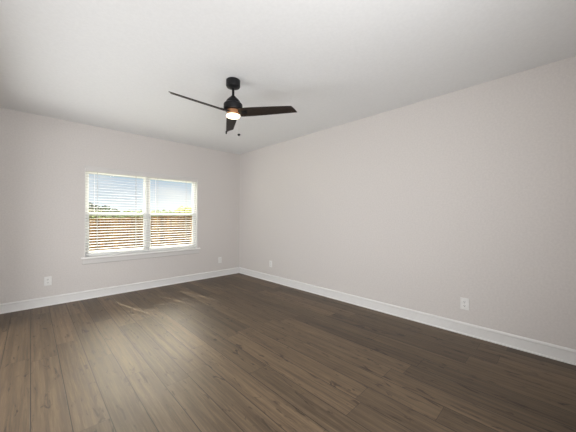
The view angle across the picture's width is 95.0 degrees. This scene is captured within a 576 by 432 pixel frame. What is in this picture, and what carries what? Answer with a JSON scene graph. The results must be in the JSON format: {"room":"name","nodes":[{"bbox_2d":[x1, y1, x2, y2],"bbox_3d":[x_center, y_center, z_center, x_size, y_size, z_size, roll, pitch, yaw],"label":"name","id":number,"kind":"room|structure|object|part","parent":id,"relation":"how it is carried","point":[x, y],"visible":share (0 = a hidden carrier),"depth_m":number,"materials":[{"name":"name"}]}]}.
{"room":"empty bedroom","nodes":[
{"label":"empty bedroom","id":0,"kind":"room"},
{"bbox_2d":[0,107,239,303],"bbox_3d":[-2.584,-0.079,4.810,4.210,2.740,0.140,0,0,-44],"label":"wall","id":1,"kind":"structure","parent":0,"point":[43,159],"depth_m":4.03,"materials":[{"name":"beige paint"}]},
{"bbox_2d":[44,276,51,285],"bbox_3d":[-3.485,0.933,3.832,0.082,0.130,0.011,0,0,-44],"label":"wall outlet","id":2,"kind":"object","parent":1,"relation":"attached to","point":[47,280],"visible":1,"depth_m":3.83,"materials":[{"name":"white plastic"}]},
{"bbox_2d":[0,267,239,313],"bbox_3d":[-2.530,1.226,4.750,3.930,0.130,0.028,0,0,-44],"label":"baseboard","id":3,"kind":"structure","parent":1,"relation":"attached to","point":[9,307],"depth_m":4.29,"materials":[{"name":"white paint"}]},
{"bbox_2d":[85,172,194,255],"bbox_3d":[-2.593,-0.064,4.850,1.843,1.395,0.066,0,0,-44],"label":"window","id":4,"kind":"structure","parent":1,"relation":"in","point":[146,194],"depth_m":4.81,"materials":[{"name":"white plastic"}]},
{"bbox_3d":[-2.931,-0.380,4.543,0.856,0.693,0.018,0,0,-44],"label":"sash","id":5,"kind":"part","parent":4,"relation":"part of","materials":[{"name":"white plastic"}]},
{"bbox_3d":[-2.918,0.262,4.527,0.856,0.674,0.022,0,0,-44],"label":"sash","id":6,"kind":"part","parent":4,"relation":"part of","materials":[{"name":"white plastic"}]},
{"bbox_2d":[85,171,147,254],"bbox_3d":[-2.874,-0.077,4.483,0.908,1.355,0.061,0,0,-44],"label":"window blind","id":7,"kind":"object","parent":4,"relation":"attached to","point":[97,204],"visible":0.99,"depth_m":4.44,"materials":[{"name":"white plastic"}]},
{"bbox_3d":[-3.090,-0.068,4.276,0.002,1.314,0.055,0,0,-44],"label":"ladder cord","id":8,"kind":"part","parent":7,"relation":"part of","materials":[{"name":"white fabric"}]},
{"bbox_3d":[-2.878,0.592,4.485,0.902,0.016,0.050,0,0,-44],"label":"rail","id":9,"kind":"part","parent":7,"relation":"part of","materials":[{"name":"white plastic"}]},
{"bbox_3d":[-2.688,-0.066,4.667,0.002,1.314,0.055,0,0,-44],"label":"ladder cord","id":10,"kind":"part","parent":7,"relation":"part of","materials":[{"name":"white fabric"}]},
{"bbox_3d":[-2.275,-0.377,5.181,0.856,0.693,0.018,0,0,-44],"label":"sash","id":11,"kind":"part","parent":4,"relation":"part of","materials":[{"name":"white plastic"}]},
{"bbox_3d":[-2.262,0.264,5.165,0.856,0.674,0.022,0,0,-44],"label":"sash","id":12,"kind":"part","parent":4,"relation":"part of","materials":[{"name":"white plastic"}]},
{"bbox_2d":[148,178,195,249],"bbox_3d":[-2.218,-0.075,5.120,0.906,1.355,0.061,0,0,-44],"label":"window blind","id":13,"kind":"object","parent":4,"relation":"attached to","point":[155,189],"visible":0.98,"depth_m":5.06,"materials":[{"name":"white plastic"}]},
{"bbox_3d":[-2.222,0.594,5.122,0.900,0.016,0.050,0,0,-44],"label":"rail","id":14,"kind":"part","parent":13,"relation":"part of","materials":[{"name":"white plastic"}]},
{"bbox_2d":[82,249,198,264],"bbox_3d":[-2.515,0.703,4.767,1.903,0.090,0.022,0,0,-44],"label":"trim","id":15,"kind":"structure","parent":1,"relation":"attached to","point":[195,251],"depth_m":4.62,"materials":[{"name":"paint"}]},
{"bbox_2d":[81,248,199,258],"bbox_3d":[-2.538,0.646,4.791,1.943,0.024,0.125,0,0,-44],"label":"window sill","id":16,"kind":"structure","parent":1,"relation":"attached to","point":[158,251],"depth_m":4.60,"materials":[{"name":"white paint"}]},
{"bbox_2d":[84,165,197,181],"bbox_3d":[-2.515,-0.757,4.773,1.867,0.092,0.018,0,0,-44],"label":"blind valance","id":17,"kind":"object","parent":1,"relation":"attached to","point":[88,168],"visible":1,"depth_m":4.64,"materials":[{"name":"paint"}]},
{"bbox_2d":[85,168,197,247],"bbox_3d":[-2.568,-0.064,4.825,1.843,1.395,0.138,0,0,-44],"label":"trim","id":18,"kind":"structure","parent":1,"relation":"attached to","point":[196,184],"depth_m":5.44,"materials":[{"name":"white paint"}]},
{"bbox_2d":[0,273,575,431],"bbox_3d":[-0.581,1.358,2.745,4.210,0.120,5.900,0,0,-44],"label":"floor","id":19,"kind":"structure","parent":0,"point":[238,352],"depth_m":2.25,"materials":[{"name":"brown wood"}]},
{"bbox_2d":[0,0,575,154],"bbox_3d":[-0.571,-1.502,2.745,4.210,0.120,5.900,0,0,-44],"label":"ceiling","id":20,"kind":"structure","parent":0,"point":[109,64],"depth_m":2.36,"materials":[{"name":"white paint"}]},
{"bbox_2d":[169,77,296,135],"bbox_3d":[-0.441,-1.144,2.720,1.034,0.595,1.134,0,0,15],"label":"ceiling fan","id":21,"kind":"object","parent":20,"relation":"hanging from","point":[233,107],"visible":1,"depth_m":2.73,"materials":[{"name":"black metal"}]},
{"bbox_3d":[-0.849,-1.099,2.531,0.606,0.047,0.121,0,0,-44],"label":"blade","id":22,"kind":"part","parent":21,"relation":"part of","materials":[{"name":"brown wood"}]},
{"bbox_3d":[-0.678,-1.098,3.133,0.121,0.047,0.573,0,0,-16],"label":"blade","id":23,"kind":"part","parent":21,"relation":"part of","materials":[{"name":"brown wood"}]},
{"bbox_3d":[-0.212,-1.097,2.732,0.606,0.047,0.121,0,0,9],"label":"blade","id":24,"kind":"part","parent":21,"relation":"part of","materials":[{"name":"brown wood"}]},
{"bbox_2d":[239,56,575,349],"bbox_3d":[0.932,-0.067,4.114,0.140,2.740,5.760,0,0,-44],"label":"wall","id":25,"kind":"structure","parent":0,"point":[424,206],"depth_m":3.09,"materials":[{"name":"beige paint"}]},
{"bbox_2d":[239,267,575,364],"bbox_3d":[0.828,1.238,4.096,0.028,0.130,5.592,0,0,-44],"label":"baseboard","id":26,"kind":"structure","parent":25,"relation":"attached to","point":[548,350],"depth_m":3.08,"materials":[{"name":"white paint"}]},
{"bbox_2d":[460,297,468,309],"bbox_3d":[1.966,0.969,2.939,0.011,0.130,0.082,0,0,-44],"label":"wall outlet","id":27,"kind":"object","parent":25,"relation":"attached to","point":[464,302],"visible":1,"depth_m":2.94,"materials":[{"name":"white plastic"}]},
{"label":"outside","id":28,"kind":"structure","parent":0,"visible":0},
{"label":"ground","id":29,"kind":"structure","parent":28,"visible":0},
{"bbox_2d":[89,202,98,217],"bbox_3d":[-20.069,0.155,26.997,1.433,3.250,1.305,0,0,-44],"label":"shade tree","id":30,"kind":"object","parent":29,"relation":"on","point":[91,208],"visible":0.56,"depth_m":26.89,"materials":[{"name":"green plant"}]},
{"bbox_2d":[89,216,117,219],"bbox_3d":[-8.331,0.844,11.541,1.730,1.954,1.734,0,0,-44],"label":"leafy shrub","id":31,"kind":"object","parent":29,"relation":"on","point":[89,216],"visible":0.16,"depth_m":11.66,"materials":[{"name":"green plant"}]},
{"bbox_2d":[98,205,110,216],"bbox_3d":[-20.321,0.239,29.073,1.411,3.080,1.646,0,0,-44],"label":"shade tree","id":32,"kind":"object","parent":29,"relation":"on","point":[100,209],"visible":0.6,"depth_m":28.90,"materials":[{"name":"green plant"}]},
{"bbox_2d":[89,209,179,217],"bbox_3d":[-28.361,0.048,49.975,39.347,3.227,12.612,0,0,0],"label":"treeline","id":33,"kind":"object","parent":29,"relation":"on","point":[141,211],"visible":0.08,"depth_m":46.28,"materials":[{"name":"green plant"}]},
{"bbox_2d":[89,216,191,250],"bbox_3d":[-4.965,0.749,12.242,21.022,2.166,0.148,0,0,-44],"label":"wooden fence","id":34,"kind":"object","parent":29,"relation":"on","point":[92,222],"visible":0.12,"depth_m":10.84,"materials":[{"name":"brown wood"}]},
{"bbox_2d":[174,206,191,215],"bbox_3d":[-9.364,0.409,24.050,1.811,2.816,1.613,0,0,-44],"label":"leafy tree","id":35,"kind":"object","parent":29,"relation":"on","point":[187,207],"visible":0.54,"depth_m":23.76,"materials":[{"name":"yellow plant"}]}
]}

